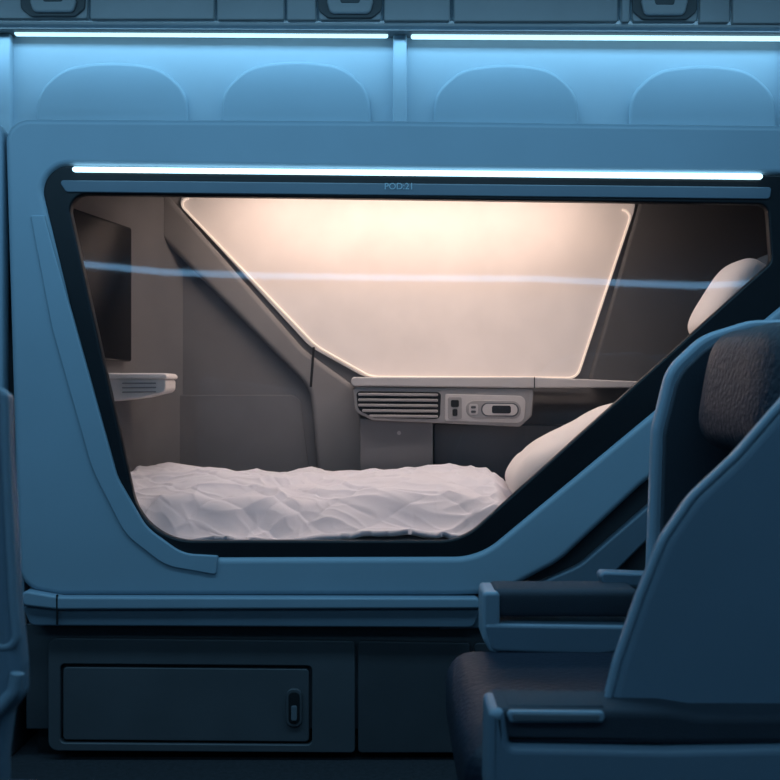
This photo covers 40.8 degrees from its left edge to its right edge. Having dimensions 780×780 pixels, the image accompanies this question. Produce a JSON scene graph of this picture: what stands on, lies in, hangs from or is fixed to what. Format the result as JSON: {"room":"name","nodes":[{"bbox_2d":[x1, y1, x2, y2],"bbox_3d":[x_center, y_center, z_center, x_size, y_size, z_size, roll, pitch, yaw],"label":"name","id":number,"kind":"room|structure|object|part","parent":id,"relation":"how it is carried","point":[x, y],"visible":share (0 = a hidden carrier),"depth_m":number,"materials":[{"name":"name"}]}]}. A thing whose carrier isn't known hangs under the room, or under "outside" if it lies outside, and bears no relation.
{"room":"aircraft cabin","nodes":[
{"label":"aircraft cabin","id":0,"kind":"room"},
{"bbox_2d":[20,0,85,16],"bbox_3d":[-1.218,-1.403,3.795,0.237,0.109,0.014,0,0,0],"label":"latch","id":1,"kind":"object","parent":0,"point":[28,8],"depth_m":3.79,"materials":[{"name":"plastic"}]},
{"bbox_2d":[11,731,457,779],"bbox_3d":[0.000,1.300,1.625,7.200,0.100,6.050,0,0,0],"label":"floor","id":2,"kind":"structure","parent":0,"point":[26,762],"depth_m":3.50,"materials":[{"name":"carpet"}]},
{"bbox_2d":[0,387,33,779],"bbox_3d":[-0.834,0.590,1.593,0.731,1.319,0.515,0,0,0],"label":"seat","id":3,"kind":"object","parent":2,"relation":"on","point":[14,655],"visible":1,"depth_m":1.35,"materials":[{"name":"plastic"}]},
{"bbox_3d":[-0.531,0.422,1.344,0.125,0.122,0.018,0,0,0],"label":"arm trim","id":4,"kind":"part","parent":3,"relation":"part of","materials":[{"name":"blue plastic"}]},
{"bbox_2d":[0,125,37,755],"bbox_3d":[-2.460,0.172,3.965,2.347,2.157,0.930,0,0,0],"label":"pod","id":5,"kind":"object","parent":2,"relation":"on","point":[21,734],"visible":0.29,"depth_m":3.54,"materials":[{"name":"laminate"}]},
{"bbox_3d":[-2.463,-0.110,3.535,2.340,1.593,0.070,0,0,0],"label":"panel","id":6,"kind":"part","parent":5,"relation":"part of","materials":[{"name":"plastic"}]},
{"bbox_2d":[7,119,779,752],"bbox_3d":[0.572,0.172,3.949,3.712,2.156,0.962,0,0,0],"label":"pod","id":7,"kind":"object","parent":2,"relation":"on","point":[276,265],"visible":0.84,"depth_m":3.54,"materials":[{"name":"blue plastic"}]},
{"bbox_2d":[73,209,130,361],"bbox_3d":[-1.065,-0.340,3.841,0.039,0.580,0.490,0,0,11],"label":"wall monitor","id":8,"kind":"object","parent":7,"relation":"attached to","point":[105,245],"visible":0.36,"depth_m":3.88,"materials":[{"name":"black glass"}]},
{"bbox_2d":[109,373,177,400],"bbox_3d":[-0.961,-0.010,4.020,0.258,0.106,0.200,0,0,0],"label":"shelf","id":9,"kind":"object","parent":7,"relation":"attached to","point":[125,386],"visible":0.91,"depth_m":3.94,"materials":[{"name":"plastic"}]},
{"bbox_3d":[-0.688,1.060,3.553,0.829,0.253,0.025,0,0,0],"label":"drawer door","id":10,"kind":"part","parent":7,"relation":"part of","materials":[{"name":"blue plastic"}]},
{"bbox_3d":[-0.635,1.029,3.550,1.034,0.387,0.030,0,0,0],"label":"drawer frame","id":11,"kind":"part","parent":7,"relation":"part of","materials":[{"name":"blue plastic"}]},
{"bbox_3d":[-0.665,0.193,4.356,0.660,0.344,0.008,0,0,0],"label":"wall panel","id":12,"kind":"part","parent":7,"relation":"part of","materials":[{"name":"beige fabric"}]},
{"bbox_3d":[-0.323,1.069,3.536,0.054,0.128,0.012,0,0,0],"label":"latch plate","id":13,"kind":"part","parent":7,"relation":"part of","materials":[{"name":"blue plastic"}]},
{"bbox_2d":[131,462,511,597],"bbox_3d":[-0.282,0.537,3.843,1.488,0.509,0.556,0,0,0],"label":"bed","id":14,"kind":"object","parent":7,"relation":"on","point":[443,501],"visible":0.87,"depth_m":3.71,"materials":[{"name":"fabric"}]},
{"bbox_2d":[131,462,511,539],"bbox_3d":[-0.282,0.431,3.843,1.488,0.297,0.556,0,0,0],"label":"duvet","id":15,"kind":"object","parent":14,"relation":"on","point":[443,501],"depth_m":3.70,"materials":[{"name":"fabric"}]},
{"bbox_3d":[-0.275,0.651,3.855,1.450,0.281,0.490,0,0,0],"label":"mattress","id":16,"kind":"part","parent":14,"relation":"part of","materials":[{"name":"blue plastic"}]},
{"bbox_3d":[0.067,-0.420,4.332,1.856,0.750,0.010,0,0,0],"label":"light panel trim","id":17,"kind":"part","parent":7,"relation":"part of","materials":[{"name":"white plastic"}]},
{"bbox_3d":[0.073,-0.429,4.348,1.879,0.759,0.020,0,0,0],"label":"light panel","id":18,"kind":"part","parent":7,"relation":"part of","materials":[{"name":"white plastic"}]},
{"bbox_3d":[0.119,-0.095,3.532,2.559,1.312,0.040,0,0,0],"label":"bezel frame","id":19,"kind":"part","parent":7,"relation":"part of","materials":[{"name":"plastic"}]},
{"bbox_3d":[0.081,1.035,3.550,0.377,0.377,0.025,0,0,0],"label":"cabinet door","id":20,"kind":"part","parent":7,"relation":"part of","materials":[{"name":"blue plastic"}]},
{"bbox_3d":[0.664,1.041,3.550,0.762,0.377,0.025,0,0,0],"label":"cabinet door","id":21,"kind":"part","parent":7,"relation":"part of","materials":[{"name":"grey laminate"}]},
{"bbox_2d":[351,377,636,480],"bbox_3d":[0.443,0.257,4.223,1.193,0.615,0.214,0,0,0],"label":"control console","id":22,"kind":"object","parent":7,"relation":"attached to","point":[479,426],"visible":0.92,"depth_m":4.13,"materials":[{"name":"beige plastic"}]},
{"bbox_3d":[0.026,0.333,4.240,0.289,0.443,0.160,0,0,0],"label":"console leg","id":23,"kind":"part","parent":22,"relation":"part of","materials":[{"name":"grey plastic"}]},
{"bbox_2d":[356,391,440,418],"bbox_3d":[0.034,0.059,4.125,0.332,0.110,0.017,0,0,0],"label":"vent","id":24,"kind":"object","parent":22,"relation":"attached to","point":[369,404],"depth_m":4.13,"materials":[{"name":"grey plastic"}]},
{"bbox_3d":[0.255,0.071,4.124,0.055,0.086,0.006,0,0,0],"label":"rocker frame","id":25,"kind":"part","parent":22,"relation":"part of","materials":[{"name":"grey plastic"}]},
{"bbox_3d":[0.374,0.072,4.128,0.316,0.113,0.008,0,0,0],"label":"control plate","id":26,"kind":"part","parent":22,"relation":"part of","materials":[{"name":"beige plastic"}]},
{"bbox_2d":[466,400,520,418],"bbox_3d":[0.406,0.076,4.124,0.216,0.073,0.008,0,0,0],"label":"control panel","id":27,"kind":"object","parent":22,"relation":"attached to","point":[475,409],"depth_m":4.12,"materials":[{"name":"grey plastic"}]},
{"bbox_2d":[505,403,611,492],"bbox_3d":[0.691,0.229,3.810,0.532,0.370,0.470,0,0,0],"label":"pillow","id":28,"kind":"object","parent":7,"relation":"on","point":[535,455],"visible":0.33,"depth_m":3.69,"materials":[{"name":"fabric"}]},
{"bbox_3d":[1.625,-0.411,4.339,1.605,0.774,0.038,0,0,0],"label":"wall panel","id":29,"kind":"part","parent":7,"relation":"part of","materials":[{"name":"grey plastic"}]},
{"bbox_2d":[688,254,767,333],"bbox_3d":[1.302,-0.078,3.835,0.413,0.851,0.490,0,0,0],"label":"pillow","id":30,"kind":"object","parent":7,"relation":"in","point":[732,277],"visible":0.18,"depth_m":3.67,"materials":[{"name":"fabric"}]},
{"bbox_2d":[446,320,779,779],"bbox_3d":[0.684,0.541,1.937,1.128,1.417,1.017,0,0,0],"label":"seat","id":31,"kind":"object","parent":2,"relation":"on","point":[686,685],"visible":1,"depth_m":1.50,"materials":[{"name":"plastic"}]},
{"bbox_2d":[446,652,613,779],"bbox_3d":[0.535,0.657,1.990,0.830,0.185,0.660,0,0,0],"label":"seat cushion","id":32,"kind":"object","parent":31,"relation":"on","point":[471,675],"depth_m":2.06,"materials":[{"name":"fabric"}]},
{"bbox_3d":[0.229,0.441,1.488,0.134,0.010,0.073,0,0,0],"label":"arm plate","id":33,"kind":"part","parent":31,"relation":"part of","materials":[{"name":"plastic"}]},
{"bbox_3d":[0.368,0.539,2.325,0.324,0.069,0.120,0,0,0],"label":"arm","id":34,"kind":"part","parent":31,"relation":"part of","materials":[{"name":"plastic"}]},
{"bbox_3d":[0.227,0.447,1.439,0.133,0.016,0.010,0,0,0],"label":"arm plate","id":35,"kind":"part","parent":31,"relation":"part of","materials":[{"name":"blue plastic"}]},
{"bbox_2d":[318,0,381,18],"bbox_3d":[-0.144,-1.400,3.795,0.238,0.114,0.014,0,0,0],"label":"latch","id":36,"kind":"object","parent":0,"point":[328,9],"depth_m":3.78,"materials":[{"name":"plastic"}]},
{"bbox_2d":[13,36,779,125],"bbox_3d":[0.000,-0.200,4.560,7.200,2.900,0.120,0,0,0],"label":"wall","id":37,"kind":"structure","parent":0,"point":[603,76],"depth_m":4.50,"materials":[{"name":"plastic"}]},
{"bbox_2d":[0,34,13,132],"bbox_3d":[-1.646,-1.182,4.480,0.068,0.666,0.050,0,0,0],"label":"trim","id":38,"kind":"structure","parent":37,"relation":"attached to","point":[6,40],"depth_m":4.46,"materials":[{"name":"plastic"}]},
{"bbox_2d":[37,63,188,119],"bbox_3d":[-1.183,-1.125,4.487,0.673,0.546,0.035,0,0,0],"label":"window","id":39,"kind":"structure","parent":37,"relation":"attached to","point":[98,91],"depth_m":4.47,"materials":[{"name":"plastic"}]},
{"bbox_2d":[221,62,370,120],"bbox_3d":[-0.400,-1.127,4.487,0.664,0.550,0.035,0,0,0],"label":"window","id":40,"kind":"structure","parent":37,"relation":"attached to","point":[282,91],"depth_m":4.47,"materials":[{"name":"plastic"}]},
{"bbox_2d":[393,35,406,120],"bbox_3d":[0.042,-1.182,4.480,0.059,0.666,0.050,0,0,0],"label":"trim","id":41,"kind":"structure","parent":37,"relation":"attached to","point":[399,41],"depth_m":4.46,"materials":[{"name":"plastic"}]},
{"bbox_2d":[433,65,578,123],"bbox_3d":[0.494,-1.120,4.487,0.647,0.538,0.035,0,0,0],"label":"reveal","id":42,"kind":"object","parent":37,"relation":"attached to","point":[492,93],"visible":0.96,"depth_m":4.47,"materials":[{"name":"plastic"}]},
{"bbox_2d":[628,66,775,125],"bbox_3d":[1.333,-1.118,4.487,0.656,0.533,0.035,0,0,0],"label":"window","id":43,"kind":"structure","parent":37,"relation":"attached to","point":[688,95],"depth_m":4.47,"materials":[{"name":"plastic"}]},
{"bbox_2d":[632,0,696,19],"bbox_3d":[0.992,-1.397,3.795,0.238,0.120,0.014,0,0,0],"label":"latch","id":44,"kind":"object","parent":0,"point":[641,9],"depth_m":3.78,"materials":[{"name":"plastic"}]},
{"bbox_3d":[0.000,-1.700,1.625,7.200,0.100,6.050,0,0,0],"label":"ceiling","id":45,"kind":"structure","parent":0,"visible":0},
{"bbox_2d":[0,0,779,30],"bbox_3d":[0.000,-1.475,3.913,4.705,0.340,0.293,0,0,0],"label":"bin","id":46,"kind":"object","parent":45,"relation":"attached to","point":[711,15],"visible":1,"depth_m":3.80,"materials":[{"name":"plastic"}]},
{"bbox_3d":[-1.258,-1.478,3.815,0.322,0.265,0.030,0,0,0],"label":"latch plate","id":47,"kind":"part","parent":46,"relation":"part of","materials":[{"name":"plastic"}]},
{"bbox_3d":[-1.212,-1.384,3.780,0.165,0.048,0.020,0,0,0],"label":"latch handle","id":48,"kind":"part","parent":46,"relation":"part of","materials":[{"name":"plastic"}]},
{"bbox_3d":[-0.861,-1.477,3.817,0.449,0.268,0.035,0,0,0],"label":"door","id":49,"kind":"part","parent":46,"relation":"part of","materials":[{"name":"plastic"}]},
{"bbox_3d":[-0.505,-1.476,3.817,0.242,0.270,0.035,0,0,0],"label":"door","id":50,"kind":"part","parent":46,"relation":"part of","materials":[{"name":"plastic"}]},
{"bbox_3d":[-0.320,-1.475,3.817,0.105,0.271,0.035,0,0,0],"label":"door","id":51,"kind":"part","parent":46,"relation":"part of","materials":[{"name":"plastic"}]},
{"bbox_3d":[-0.145,-1.475,3.815,0.224,0.270,0.030,0,0,0],"label":"latch plate","id":52,"kind":"part","parent":46,"relation":"part of","materials":[{"name":"plastic"}]},
{"bbox_3d":[-0.144,-1.381,3.780,0.166,0.053,0.020,0,0,0],"label":"latch handle","id":53,"kind":"part","parent":46,"relation":"part of","materials":[{"name":"plastic"}]},
{"bbox_3d":[0.000,-1.321,3.815,4.699,0.032,0.040,0,0,0],"label":"bin rail","id":54,"kind":"part","parent":46,"relation":"part of","materials":[{"name":"plastic"}]},
{"bbox_3d":[0.098,-1.474,3.817,0.239,0.273,0.035,0,0,0],"label":"door","id":55,"kind":"part","parent":46,"relation":"part of","materials":[{"name":"plastic"}]},
{"bbox_3d":[0.528,-1.473,3.817,0.594,0.276,0.035,0,0,0],"label":"door","id":56,"kind":"part","parent":46,"relation":"part of","materials":[{"name":"plastic"}]},
{"bbox_3d":[0.854,-1.472,3.817,0.029,0.278,0.035,0,0,0],"label":"door","id":57,"kind":"part","parent":46,"relation":"part of","materials":[{"name":"plastic"}]},
{"bbox_3d":[0.995,-1.472,3.815,0.232,0.276,0.030,0,0,0],"label":"latch plate","id":58,"kind":"part","parent":46,"relation":"part of","materials":[{"name":"plastic"}]},
{"bbox_3d":[0.987,-1.378,3.780,0.166,0.059,0.020,0,0,0],"label":"latch handle","id":59,"kind":"part","parent":46,"relation":"part of","materials":[{"name":"plastic"}]},
{"bbox_3d":[1.176,-1.471,3.817,0.109,0.280,0.035,0,0,0],"label":"door","id":60,"kind":"part","parent":46,"relation":"part of","materials":[{"name":"plastic"}]},
{"bbox_3d":[1.743,-1.469,3.817,1.002,0.283,0.035,0,0,0],"label":"door","id":61,"kind":"part","parent":46,"relation":"part of","materials":[{"name":"plastic"}]},
{"bbox_2d":[0,21,779,40],"bbox_3d":[0.042,-1.582,4.445,5.029,0.204,0.090,0,0,0],"label":"light","id":62,"kind":"object","parent":45,"relation":"attached to","point":[50,32],"visible":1,"depth_m":4.44,"materials":[{"name":"white plastic"}]}
]}

